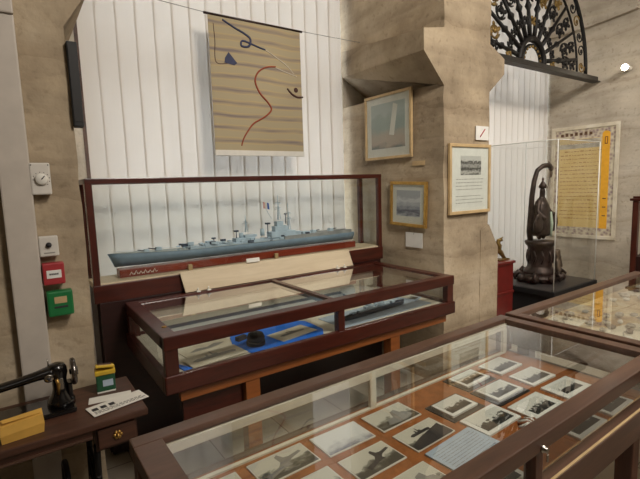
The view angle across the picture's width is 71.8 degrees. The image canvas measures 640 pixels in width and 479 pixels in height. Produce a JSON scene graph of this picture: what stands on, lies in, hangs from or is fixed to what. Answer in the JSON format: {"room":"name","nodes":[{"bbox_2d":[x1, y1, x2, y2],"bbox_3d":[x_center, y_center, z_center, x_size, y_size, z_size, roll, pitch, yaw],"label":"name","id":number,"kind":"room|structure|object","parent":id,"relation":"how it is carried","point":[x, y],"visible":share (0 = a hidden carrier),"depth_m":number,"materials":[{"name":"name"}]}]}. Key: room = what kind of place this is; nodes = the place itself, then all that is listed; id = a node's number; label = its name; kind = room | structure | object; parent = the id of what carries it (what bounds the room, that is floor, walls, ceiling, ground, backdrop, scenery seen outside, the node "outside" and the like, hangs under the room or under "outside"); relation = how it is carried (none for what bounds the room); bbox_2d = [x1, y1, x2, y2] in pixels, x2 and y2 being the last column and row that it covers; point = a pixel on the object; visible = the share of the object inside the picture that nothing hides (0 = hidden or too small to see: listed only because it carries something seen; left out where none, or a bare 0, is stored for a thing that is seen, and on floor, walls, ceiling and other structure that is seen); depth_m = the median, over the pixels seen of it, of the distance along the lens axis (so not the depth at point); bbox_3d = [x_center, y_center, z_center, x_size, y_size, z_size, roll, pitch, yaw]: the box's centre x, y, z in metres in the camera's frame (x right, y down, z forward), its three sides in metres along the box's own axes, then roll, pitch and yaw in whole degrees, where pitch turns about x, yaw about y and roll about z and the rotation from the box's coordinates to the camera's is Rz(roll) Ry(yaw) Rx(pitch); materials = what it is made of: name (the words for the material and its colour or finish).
{"room":"museum","nodes":[
{"label":"museum","id":0,"kind":"room"},
{"bbox_2d":[0,0,107,478],"bbox_3d":[-1.898,-0.639,2.030,1.400,4.100,1.212,-7,8,-34],"label":"wall","id":1,"kind":"structure","parent":0,"point":[43,28],"depth_m":1.87,"materials":[{"name":"concrete"}]},
{"bbox_2d":[0,0,61,478],"bbox_3d":[-1.237,-0.619,1.732,0.107,4.090,0.046,-7,8,-34],"label":"pillar","id":2,"kind":"structure","parent":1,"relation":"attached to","point":[17,199],"depth_m":1.79,"materials":[{"name":"paint"}]},
{"bbox_2d":[38,235,58,256],"bbox_3d":[-1.141,0.028,1.860,0.070,0.085,0.042,-7,8,-34],"label":"wall switch","id":3,"kind":"object","parent":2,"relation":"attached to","point":[48,245],"visible":0.98,"depth_m":1.85,"materials":[{"name":"white paint"}]},
{"bbox_2d":[41,261,65,285],"bbox_3d":[-1.130,0.143,1.876,0.080,0.092,0.048,-7,8,-34],"label":"fire alarm","id":4,"kind":"object","parent":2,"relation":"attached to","point":[53,273],"visible":1,"depth_m":1.86,"materials":[{"name":"red plastic"}]},
{"bbox_2d":[29,163,51,194],"bbox_3d":[-1.151,-0.250,1.821,0.072,0.130,0.051,-7,8,-34],"label":"box","id":5,"kind":"object","parent":1,"relation":"attached to","point":[40,177],"visible":0.97,"depth_m":1.81,"materials":[{"name":"white paint"}]},
{"bbox_2d":[46,288,74,316],"bbox_3d":[-1.114,0.270,1.897,0.096,0.108,0.052,-7,8,-34],"label":"emergency release","id":6,"kind":"object","parent":1,"relation":"attached to","point":[60,302],"visible":1,"depth_m":1.88,"materials":[{"name":"green plastic"}]},
{"bbox_2d":[65,41,83,127],"bbox_3d":[-1.053,-0.660,1.896,0.040,0.350,0.063,-7,8,-34],"label":"wall speaker","id":7,"kind":"object","parent":1,"relation":"attached to","point":[70,46],"visible":0.86,"depth_m":1.87},
{"bbox_2d":[69,0,365,364],"bbox_3d":[-0.732,-0.885,3.748,9.200,4.100,0.300,-7,8,-34],"label":"wall","id":8,"kind":"structure","parent":0,"point":[351,96],"depth_m":3.13,"materials":[{"name":"concrete"}]},
{"bbox_2d":[73,21,99,270],"bbox_3d":[-0.776,-0.980,3.708,2.220,3.600,0.070,-7,8,-34],"label":"window","id":9,"kind":"structure","parent":8,"relation":"in","point":[75,26],"depth_m":3.08,"materials":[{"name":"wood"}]},
{"bbox_2d":[77,0,344,275],"bbox_3d":[-0.646,-0.917,3.534,2.205,3.710,0.062,-7,8,-34],"label":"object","id":10,"kind":"structure","parent":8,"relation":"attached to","point":[146,71],"depth_m":3.28,"materials":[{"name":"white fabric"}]},
{"bbox_2d":[105,344,639,478],"bbox_3d":[1.165,1.467,1.389,9.400,0.120,6.900,-7,8,-34],"label":"floor","id":11,"kind":"structure","parent":0,"point":[120,465],"depth_m":2.95,"materials":[{"name":"tile"}]},
{"bbox_2d":[0,376,147,478],"bbox_3d":[-1.229,1.075,1.634,1.105,0.748,0.390,-7,8,-35],"label":"table","id":12,"kind":"object","parent":11,"relation":"on","point":[113,428],"visible":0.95,"depth_m":1.68,"materials":[{"name":"brown wood"}]},
{"bbox_2d":[0,408,44,444],"bbox_3d":[-1.065,0.660,1.578,0.136,0.077,0.074,-8,9,-42],"label":"box","id":13,"kind":"object","parent":12,"relation":"on","point":[27,424],"visible":1,"depth_m":1.55,"materials":[{"name":"yellow wood"}]},
{"bbox_2d":[0,357,77,420],"bbox_3d":[-1.145,0.582,1.687,0.399,0.211,0.156,-7,8,-34],"label":"sewing machine","id":14,"kind":"object","parent":12,"relation":"on","point":[62,400],"visible":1,"depth_m":1.73,"materials":[{"name":"black metal"}]},
{"bbox_2d":[94,363,115,393],"bbox_3d":[-0.928,0.590,1.911,0.080,0.127,0.065,-6,8,-28],"label":"tin","id":15,"kind":"object","parent":12,"relation":"on","point":[104,373],"visible":1,"depth_m":1.89,"materials":[{"name":"metal"}]},
{"bbox_2d":[88,390,130,404],"bbox_3d":[-0.876,0.659,1.847,0.160,0.002,0.060,-5,8,-24],"label":"leaflet","id":16,"kind":"object","parent":12,"relation":"on","point":[104,398],"visible":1,"depth_m":1.84,"materials":[{"name":"white paper"}]},
{"bbox_2d":[85,390,148,416],"bbox_3d":[-0.818,0.660,1.789,0.095,0.002,0.215,5,9,43],"label":"leaflet","id":17,"kind":"object","parent":12,"relation":"on","point":[102,408],"visible":1,"depth_m":1.78,"materials":[{"name":"white paper"}]},
{"bbox_2d":[78,174,382,453],"bbox_3d":[-0.454,0.367,3.316,2.250,1.662,0.284,-7,8,-34],"label":"display case","id":18,"kind":"object","parent":11,"relation":"on","point":[109,293],"visible":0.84,"depth_m":2.77,"materials":[{"name":"brown wood"}]},
{"bbox_2d":[107,195,354,277],"bbox_3d":[-0.520,-0.082,3.241,1.918,0.465,0.148,-7,8,-34],"label":"model","id":19,"kind":"object","parent":18,"relation":"on","point":[281,236],"visible":1,"depth_m":3.16},
{"bbox_2d":[125,262,454,450],"bbox_3d":[-0.094,0.781,2.911,2.007,0.956,0.816,-7,8,-34],"label":"display case","id":20,"kind":"object","parent":11,"relation":"on","point":[158,327],"visible":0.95,"depth_m":2.53,"materials":[{"name":"brown wood"}]},
{"bbox_2d":[179,364,192,370],"bbox_3d":[-0.662,0.620,2.132,0.094,0.006,0.038,2,8,30],"label":"cloth","id":21,"kind":"object","parent":20,"relation":"on","point":[182,367],"visible":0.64,"depth_m":2.13,"materials":[{"name":"blue fabric"}]},
{"bbox_2d":[178,338,231,357],"bbox_3d":[-0.612,0.587,2.404,0.300,0.004,0.150,-8,9,-42],"label":"drawing sheet","id":22,"kind":"object","parent":20,"relation":"on","point":[216,344],"visible":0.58,"depth_m":2.40,"materials":[{"name":"beige paper"}]},
{"bbox_2d":[181,344,247,367],"bbox_3d":[-0.537,0.593,2.261,0.300,0.004,0.150,-8,9,-40],"label":"drawing sheet","id":23,"kind":"object","parent":20,"relation":"on","point":[209,357],"visible":0.86,"depth_m":2.25,"materials":[{"name":"beige paper"}]},
{"bbox_2d":[180,249,352,292],"bbox_3d":[-0.304,0.210,3.184,1.387,0.133,0.070,-7,8,-34],"label":"board","id":24,"kind":"object","parent":20,"relation":"on","point":[215,277],"visible":1,"depth_m":3.12,"materials":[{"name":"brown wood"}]},
{"bbox_2d":[246,257,259,262],"bbox_3d":[-0.470,0.143,3.089,0.100,0.030,0.020,-7,8,-34],"label":"label card","id":25,"kind":"object","parent":24,"relation":"on","point":[256,259],"visible":1,"depth_m":3.08,"materials":[{"name":"white paper"}]},
{"bbox_2d":[230,321,322,352],"bbox_3d":[-0.266,0.518,2.563,0.550,0.080,0.375,-7,8,-34],"label":"cloth","id":26,"kind":"object","parent":20,"relation":"on","point":[270,342],"depth_m":2.45,"materials":[{"name":"blue fabric"}]},
{"bbox_2d":[235,334,246,341],"bbox_3d":[-0.443,0.552,2.482,0.032,0.024,0.062,4,9,38],"label":"box","id":27,"kind":"object","parent":26,"relation":"on","point":[241,337],"visible":0.98,"depth_m":2.47,"materials":[{"name":"grey"}]},
{"bbox_2d":[267,325,316,341],"bbox_3d":[-0.161,0.542,2.574,0.260,0.004,0.150,-9,10,-44],"label":"drawing sheet","id":28,"kind":"object","parent":26,"relation":"on","point":[299,330],"visible":1,"depth_m":2.56,"materials":[{"name":"beige paper"}]},
{"bbox_2d":[319,298,430,327],"bbox_3d":[0.391,0.482,3.003,0.820,0.003,0.260,-7,9,-37],"label":"chart","id":29,"kind":"object","parent":20,"relation":"on","point":[408,304],"visible":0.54,"depth_m":2.94,"materials":[{"name":"paper"}]},
{"bbox_2d":[345,299,403,320],"bbox_3d":[0.367,0.436,2.958,0.600,0.100,0.052,-8,9,-40],"label":"model","id":30,"kind":"object","parent":29,"relation":"on","point":[368,309],"visible":0.84,"depth_m":2.93},
{"bbox_2d":[397,295,420,300],"bbox_3d":[0.659,0.432,3.296,0.160,0.007,0.100,3,8,35],"label":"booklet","id":31,"kind":"object","parent":29,"relation":"on","point":[407,297],"visible":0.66,"depth_m":3.28,"materials":[{"name":"paper"}]},
{"bbox_2d":[400,295,417,298],"bbox_3d":[0.659,0.429,3.296,0.136,0.001,0.076,3,8,35],"label":"print","id":32,"kind":"object","parent":31,"relation":"on","point":[407,296],"depth_m":3.28},
{"bbox_2d":[129,315,639,478],"bbox_3d":[0.398,0.945,1.449,1.720,0.950,0.680,-7,8,-35],"label":"display case","id":33,"kind":"object","parent":11,"relation":"on","point":[542,448],"visible":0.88,"depth_m":1.40,"materials":[{"name":"brown wood"}]},
{"bbox_2d":[220,472,240,478],"bbox_3d":[-0.276,0.679,1.179,0.160,0.005,0.105,-7,9,-36],"label":"photograph","id":34,"kind":"object","parent":33,"relation":"on","point":[234,475],"visible":1,"depth_m":1.25,"materials":[{"name":"grey paper"}]},
{"bbox_2d":[246,443,320,478],"bbox_3d":[-0.106,0.659,1.301,0.190,0.005,0.112,-7,9,-36],"label":"photograph","id":35,"kind":"object","parent":33,"relation":"on","point":[291,460],"visible":1,"depth_m":1.30,"materials":[{"name":"grey paper"}]},
{"bbox_2d":[301,466,342,478],"bbox_3d":[-0.015,0.669,1.188,0.170,0.005,0.110,-7,8,-35],"label":"photograph","id":36,"kind":"object","parent":33,"relation":"on","point":[326,472],"visible":1,"depth_m":1.24,"materials":[{"name":"grey paper"}]},
{"bbox_2d":[309,421,375,457],"bbox_3d":[0.073,0.638,1.422,0.182,0.005,0.115,-7,8,-34],"label":"photograph","id":37,"kind":"object","parent":33,"relation":"on","point":[336,441],"visible":1,"depth_m":1.41},
{"bbox_2d":[338,441,406,478],"bbox_3d":[0.155,0.650,1.303,0.176,0.005,0.110,-7,9,-36],"label":"photograph","id":38,"kind":"object","parent":33,"relation":"on","point":[369,462],"visible":1,"depth_m":1.30},
{"bbox_2d":[361,402,421,432],"bbox_3d":[0.250,0.618,1.544,0.183,0.005,0.112,-7,9,-36],"label":"photograph","id":39,"kind":"object","parent":33,"relation":"on","point":[386,419],"visible":1,"depth_m":1.54,"materials":[{"name":"grey paper"}]},
{"bbox_2d":[393,461,444,478],"bbox_3d":[0.265,0.659,1.196,0.170,0.005,0.110,-7,9,-36],"label":"photograph","id":40,"kind":"object","parent":33,"relation":"on","point":[422,470],"visible":0.96,"depth_m":1.23,"materials":[{"name":"grey paper"}]},
{"bbox_2d":[392,417,454,452],"bbox_3d":[0.337,0.628,1.431,0.182,0.006,0.108,-7,9,-37],"label":"photograph","id":41,"kind":"object","parent":33,"relation":"on","point":[420,436],"visible":1,"depth_m":1.42},
{"bbox_2d":[425,393,484,422],"bbox_3d":[0.486,0.600,1.593,0.178,0.013,0.127,-7,9,-36],"label":"photograph","id":42,"kind":"object","parent":33,"relation":"on","point":[455,407],"visible":1,"depth_m":1.58},
{"bbox_2d":[436,395,471,412],"bbox_3d":[0.482,0.594,1.597,0.114,0.001,0.076,-7,9,-36],"label":"print","id":43,"kind":"object","parent":42,"relation":"on","point":[453,403],"depth_m":1.59},
{"bbox_2d":[425,427,499,470],"bbox_3d":[0.444,0.636,1.335,0.225,0.006,0.140,-7,9,-38],"label":"sheet","id":44,"kind":"object","parent":33,"relation":"on","point":[465,445],"visible":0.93,"depth_m":1.34,"materials":[{"name":"paper"}]},
{"bbox_2d":[443,369,495,391],"bbox_3d":[0.611,0.570,1.808,0.186,0.013,0.124,-7,9,-36],"label":"photograph","id":45,"kind":"object","parent":33,"relation":"on","point":[469,380],"visible":1,"depth_m":1.79},
{"bbox_2d":[452,370,483,383],"bbox_3d":[0.608,0.564,1.812,0.120,0.001,0.074,-7,9,-36],"label":"print","id":46,"kind":"object","parent":45,"relation":"on","point":[468,376],"depth_m":1.80},
{"bbox_2d":[460,404,520,436],"bbox_3d":[0.579,0.611,1.501,0.188,0.009,0.112,-7,9,-36],"label":"photograph","id":47,"kind":"object","parent":33,"relation":"on","point":[491,419],"visible":1,"depth_m":1.49},
{"bbox_2d":[465,406,513,430],"bbox_3d":[0.576,0.606,1.503,0.150,0.001,0.090,-7,9,-36],"label":"print","id":48,"kind":"object","parent":47,"relation":"on","point":[490,418],"depth_m":1.49},
{"bbox_2d":[470,379,529,406],"bbox_3d":[0.691,0.581,1.698,0.196,0.013,0.131,-7,8,-35],"label":"photograph","id":49,"kind":"object","parent":33,"relation":"on","point":[499,392],"visible":1,"depth_m":1.68},
{"bbox_2d":[480,381,517,397],"bbox_3d":[0.688,0.575,1.702,0.128,0.001,0.079,-7,8,-35],"label":"print","id":50,"kind":"object","parent":49,"relation":"on","point":[496,389],"depth_m":1.69},
{"bbox_2d":[478,357,521,375],"bbox_3d":[0.788,0.551,1.933,0.165,0.009,0.110,-7,9,-36],"label":"photograph","id":51,"kind":"object","parent":33,"relation":"on","point":[500,366],"visible":1,"depth_m":1.92},
{"bbox_2d":[482,358,516,371],"bbox_3d":[0.786,0.547,1.935,0.132,0.001,0.088,-7,9,-36],"label":"print","id":52,"kind":"object","parent":51,"relation":"on","point":[497,364],"depth_m":1.92},
{"bbox_2d":[504,469,522,478],"bbox_3d":[0.471,0.651,1.196,0.180,0.009,0.100,-7,8,-34],"label":"photograph","id":53,"kind":"object","parent":33,"relation":"on","point":[517,474],"visible":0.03,"depth_m":1.21},
{"bbox_2d":[517,417,536,427],"bbox_3d":[0.690,0.605,1.458,0.076,0.019,0.096,-1,7,4],"label":"shell","id":54,"kind":"object","parent":33,"relation":"on","point":[524,421],"visible":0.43,"depth_m":1.46,"materials":[{"name":"white"}]},
{"bbox_2d":[509,367,555,386],"bbox_3d":[0.873,0.563,1.819,0.161,0.009,0.108,-6,8,-33],"label":"photograph","id":55,"kind":"object","parent":33,"relation":"on","point":[531,376],"visible":1,"depth_m":1.81},
{"bbox_2d":[512,368,549,382],"bbox_3d":[0.871,0.558,1.822,0.129,0.001,0.086,-6,8,-33],"label":"print","id":56,"kind":"object","parent":55,"relation":"on","point":[528,375],"depth_m":1.81},
{"bbox_2d":[507,392,562,417],"bbox_3d":[0.777,0.595,1.579,0.190,0.009,0.118,-7,8,-35],"label":"photograph","id":57,"kind":"object","parent":33,"relation":"on","point":[536,404],"visible":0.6,"depth_m":1.58},
{"bbox_2d":[518,396,555,413],"bbox_3d":[0.774,0.591,1.582,0.122,0.001,0.076,-7,8,-35],"label":"print","id":58,"kind":"object","parent":57,"relation":"on","point":[529,404],"depth_m":1.58},
{"bbox_2d":[540,376,590,399],"bbox_3d":[0.957,0.573,1.712,0.180,0.009,0.110,-6,8,-33],"label":"photograph","id":59,"kind":"object","parent":33,"relation":"on","point":[565,387],"visible":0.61,"depth_m":1.71},
{"bbox_2d":[549,379,582,393],"bbox_3d":[0.955,0.569,1.715,0.115,0.001,0.070,-6,8,-33],"label":"print","id":60,"kind":"object","parent":59,"relation":"on","point":[563,386],"depth_m":1.71},
{"bbox_2d":[566,415,606,440],"bbox_3d":[0.853,0.607,1.460,0.180,0.009,0.100,-7,8,-34],"label":"photograph","id":61,"kind":"object","parent":33,"relation":"on","point":[594,422],"visible":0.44,"depth_m":1.43},
{"bbox_2d":[571,416,599,434],"bbox_3d":[0.851,0.603,1.462,0.144,0.001,0.080,-7,8,-34],"label":"print","id":62,"kind":"object","parent":61,"relation":"on","point":[592,423],"depth_m":1.43},
{"bbox_2d":[598,396,632,416],"bbox_3d":[1.032,0.586,1.585,0.170,0.009,0.100,-7,8,-35],"label":"photograph","id":63,"kind":"object","parent":33,"relation":"on","point":[616,406],"visible":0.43,"depth_m":1.55},
{"bbox_2d":[603,397,625,411],"bbox_3d":[1.029,0.582,1.587,0.136,0.001,0.080,-7,8,-35],"label":"print","id":64,"kind":"object","parent":63,"relation":"on","point":[618,404],"depth_m":1.56},
{"bbox_2d":[497,259,515,348],"bbox_3d":[1.540,0.619,4.226,0.430,0.855,0.430,-7,8,-34],"label":"base cabinet","id":65,"kind":"object","parent":11,"relation":"on","point":[505,290],"visible":0.25,"depth_m":4.08,"materials":[{"name":"red wood"}]},
{"bbox_2d":[496,237,509,260],"bbox_3d":[1.703,0.083,4.139,0.170,0.218,0.060,-7,8,-34],"label":"figurine","id":66,"kind":"object","parent":65,"relation":"on","point":[500,252],"visible":0.91,"depth_m":4.10,"materials":[{"name":"gold metal"}]},
{"bbox_2d":[512,271,596,310],"bbox_3d":[2.287,0.692,4.685,0.850,0.552,0.815,-7,8,-34],"label":"plinth","id":67,"kind":"object","parent":11,"relation":"on","point":[525,293],"visible":0.32,"depth_m":4.36,"materials":[{"name":"black wood"}]},
{"bbox_2d":[513,161,566,283],"bbox_3d":[2.263,-0.186,4.529,0.561,1.224,0.504,-7,8,-34],"label":"bronze statue","id":68,"kind":"object","parent":67,"relation":"on","point":[539,268],"visible":0.97,"depth_m":4.47,"materials":[{"name":"brown metal"}]},
{"bbox_2d":[491,139,600,291],"bbox_3d":[2.256,-0.275,4.568,0.819,1.396,0.783,-7,8,-34],"label":"cover","id":69,"kind":"object","parent":67,"relation":"on","point":[553,142],"visible":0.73,"depth_m":4.42,"materials":[{"name":"clear glass"}]},
{"bbox_2d":[505,271,639,388],"bbox_3d":[1.998,0.823,2.037,1.530,0.950,1.550,-7,8,-34],"label":"display case","id":70,"kind":"object","parent":11,"relation":"on","point":[616,301],"visible":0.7,"depth_m":2.16,"materials":[{"name":"brown wood"}]},
{"bbox_2d":[548,317,586,325],"bbox_3d":[1.209,0.420,2.211,0.260,0.007,0.150,-8,9,-42],"label":"chart","id":71,"kind":"object","parent":70,"relation":"on","point":[576,322],"visible":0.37,"depth_m":2.24,"materials":[{"name":"beige paper"}]},
{"bbox_2d":[585,321,594,324],"bbox_3d":[1.323,0.409,2.167,0.052,0.023,0.036,-4,7,-15],"label":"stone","id":72,"kind":"object","parent":70,"relation":"on","point":[587,322],"visible":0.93,"depth_m":2.15,"materials":[{"name":"beige stone"}]},
{"bbox_2d":[597,325,639,339],"bbox_3d":[1.451,0.433,2.039,0.300,0.007,0.200,-4,7,-21],"label":"chart","id":73,"kind":"object","parent":70,"relation":"on","point":[619,330],"visible":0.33,"depth_m":2.06,"materials":[{"name":"beige paper"}]},
{"bbox_2d":[599,327,606,331],"bbox_3d":[1.328,0.422,2.073,0.031,0.020,0.037,5,9,43],"label":"stone","id":74,"kind":"object","parent":73,"relation":"on","point":[602,329],"visible":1,"depth_m":2.06,"materials":[{"name":"beige stone"}]},
{"bbox_2d":[606,324,615,328],"bbox_3d":[1.385,0.415,2.101,0.049,0.023,0.032,-3,7,-12],"label":"stone","id":75,"kind":"object","parent":73,"relation":"on","point":[610,326],"visible":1,"depth_m":2.09,"materials":[{"name":"beige stone"}]},
{"bbox_2d":[626,328,633,333],"bbox_3d":[1.427,0.422,2.038,0.027,0.022,0.046,1,7,20],"label":"stone","id":76,"kind":"object","parent":73,"relation":"on","point":[628,330],"visible":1,"depth_m":2.02,"materials":[{"name":"beige stone"}]},
{"bbox_2d":[629,196,639,272],"bbox_3d":[3.356,0.272,4.329,0.560,1.405,0.450,-7,8,-34],"label":"cabinet","id":77,"kind":"object","parent":11,"relation":"on","point":[634,265],"visible":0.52,"depth_m":4.29,"materials":[{"name":"brown wood"}]},
{"bbox_2d":[340,0,503,377],"bbox_3d":[0.775,-0.948,3.870,0.950,4.100,1.212,-7,8,-34],"label":"wall","id":78,"kind":"structure","parent":0,"point":[441,49],"depth_m":3.50,"materials":[{"name":"concrete"}]},
{"bbox_2d":[159,0,359,156],"bbox_3d":[-0.523,-1.156,3.329,2.200,1.039,0.043,-7,8,-34],"label":"wall hanging","id":79,"kind":"object","parent":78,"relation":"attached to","point":[255,67],"visible":1,"depth_m":3.34,"materials":[{"name":"beige fabric"}]},
{"bbox_2d":[364,86,412,160],"bbox_3d":[0.564,-0.946,3.696,0.022,0.539,0.555,-7,8,-34],"label":"framed picture","id":80,"kind":"object","parent":78,"relation":"attached to","point":[388,116],"visible":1,"depth_m":3.67,"materials":[{"name":"brown wood"}]},
{"bbox_2d":[371,98,404,149],"bbox_3d":[0.564,-0.953,3.696,0.002,0.371,0.401,-7,8,-34],"label":"artwork","id":81,"kind":"object","parent":80,"relation":"attached to","point":[387,116],"depth_m":3.68},
{"bbox_2d":[390,181,427,228],"bbox_3d":[0.714,-0.287,3.589,0.022,0.378,0.412,-7,8,-34],"label":"framed picture","id":82,"kind":"object","parent":78,"relation":"attached to","point":[408,200],"visible":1,"depth_m":3.58,"materials":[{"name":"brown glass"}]},
{"bbox_2d":[396,190,419,217],"bbox_3d":[0.714,-0.293,3.588,0.002,0.220,0.265,-7,8,-34],"label":"artwork","id":83,"kind":"object","parent":82,"relation":"attached to","point":[407,201],"depth_m":3.59},
{"bbox_2d":[406,232,422,247],"bbox_3d":[0.761,0.004,3.586,0.008,0.120,0.180,-7,8,-34],"label":"card","id":84,"kind":"object","parent":78,"relation":"attached to","point":[415,240],"visible":1,"depth_m":3.58,"materials":[{"name":"white paper"}]},
{"bbox_2d":[412,160,424,165],"bbox_3d":[0.774,-0.600,3.470,0.003,0.035,0.130,-7,8,-34],"label":"paper strip","id":85,"kind":"object","parent":78,"relation":"attached to","point":[414,163],"visible":1,"depth_m":3.47,"materials":[{"name":"beige paper"}]},
{"bbox_2d":[448,143,490,214],"bbox_3d":[1.169,-0.471,3.443,0.505,0.535,0.022,-7,8,-34],"label":"framed notice","id":86,"kind":"object","parent":78,"relation":"attached to","point":[469,165],"visible":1,"depth_m":3.43,"materials":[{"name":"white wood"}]},
{"bbox_2d":[461,156,480,174],"bbox_3d":[1.174,-0.576,3.436,0.250,0.145,0.002,-7,8,-34],"label":"photograph","id":87,"kind":"object","parent":86,"relation":"attached to","point":[470,165],"depth_m":3.43},
{"bbox_2d":[476,126,488,139],"bbox_3d":[1.284,-0.840,3.494,0.160,0.108,0.012,-7,8,-34],"label":"sign","id":88,"kind":"object","parent":78,"relation":"attached to","point":[482,132],"visible":1,"depth_m":3.49,"materials":[{"name":"white paper"}]},
{"bbox_2d":[488,0,552,270],"bbox_3d":[1.996,-1.223,5.353,2.830,3.710,0.062,-7,8,-34],"label":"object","id":89,"kind":"structure","parent":0,"point":[518,103],"depth_m":5.74,"materials":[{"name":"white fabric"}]},
{"bbox_2d":[544,0,639,282],"bbox_3d":[4.980,-1.068,3.748,0.200,4.100,6.800,-7,8,-34],"label":"wall","id":90,"kind":"structure","parent":0,"point":[612,44],"depth_m":5.53,"materials":[{"name":"concrete"}]},
{"bbox_2d":[490,0,600,82],"bbox_3d":[2.311,-2.479,4.703,2.810,1.284,0.100,-7,8,-34],"label":"fanlight","id":91,"kind":"object","parent":90,"relation":"attached to","point":[528,36],"visible":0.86,"depth_m":4.77,"materials":[{"name":"black metal"}]},
{"bbox_2d":[549,121,620,239],"bbox_3d":[3.452,-0.751,5.817,0.025,1.470,0.830,-7,8,-34],"label":"poster","id":92,"kind":"object","parent":90,"relation":"attached to","point":[578,164],"visible":0.98,"depth_m":5.77,"materials":[{"name":"beige paper"}]},
{"bbox_2d":[560,137,600,149],"bbox_3d":[3.404,-1.254,5.798,0.001,0.115,0.515,-7,8,-34],"label":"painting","id":93,"kind":"object","parent":92,"relation":"on","point":[588,146],"depth_m":5.75},
{"bbox_2d":[548,5,639,39],"bbox_3d":[3.370,-2.739,5.566,0.070,0.160,1.120,-7,8,-34],"label":"ledge","id":94,"kind":"object","parent":90,"relation":"attached to","point":[594,20],"visible":0.69,"depth_m":5.44,"materials":[{"name":"concrete"}]},
{"bbox_2d":[621,64,631,70],"bbox_3d":[3.632,-2.031,5.231,0.149,0.084,0.084,-7,8,-34],"label":"wall spotlight","id":95,"kind":"object","parent":90,"relation":"attached to","point":[626,67],"visible":1,"depth_m":5.19,"materials":[{"name":"white paint"}]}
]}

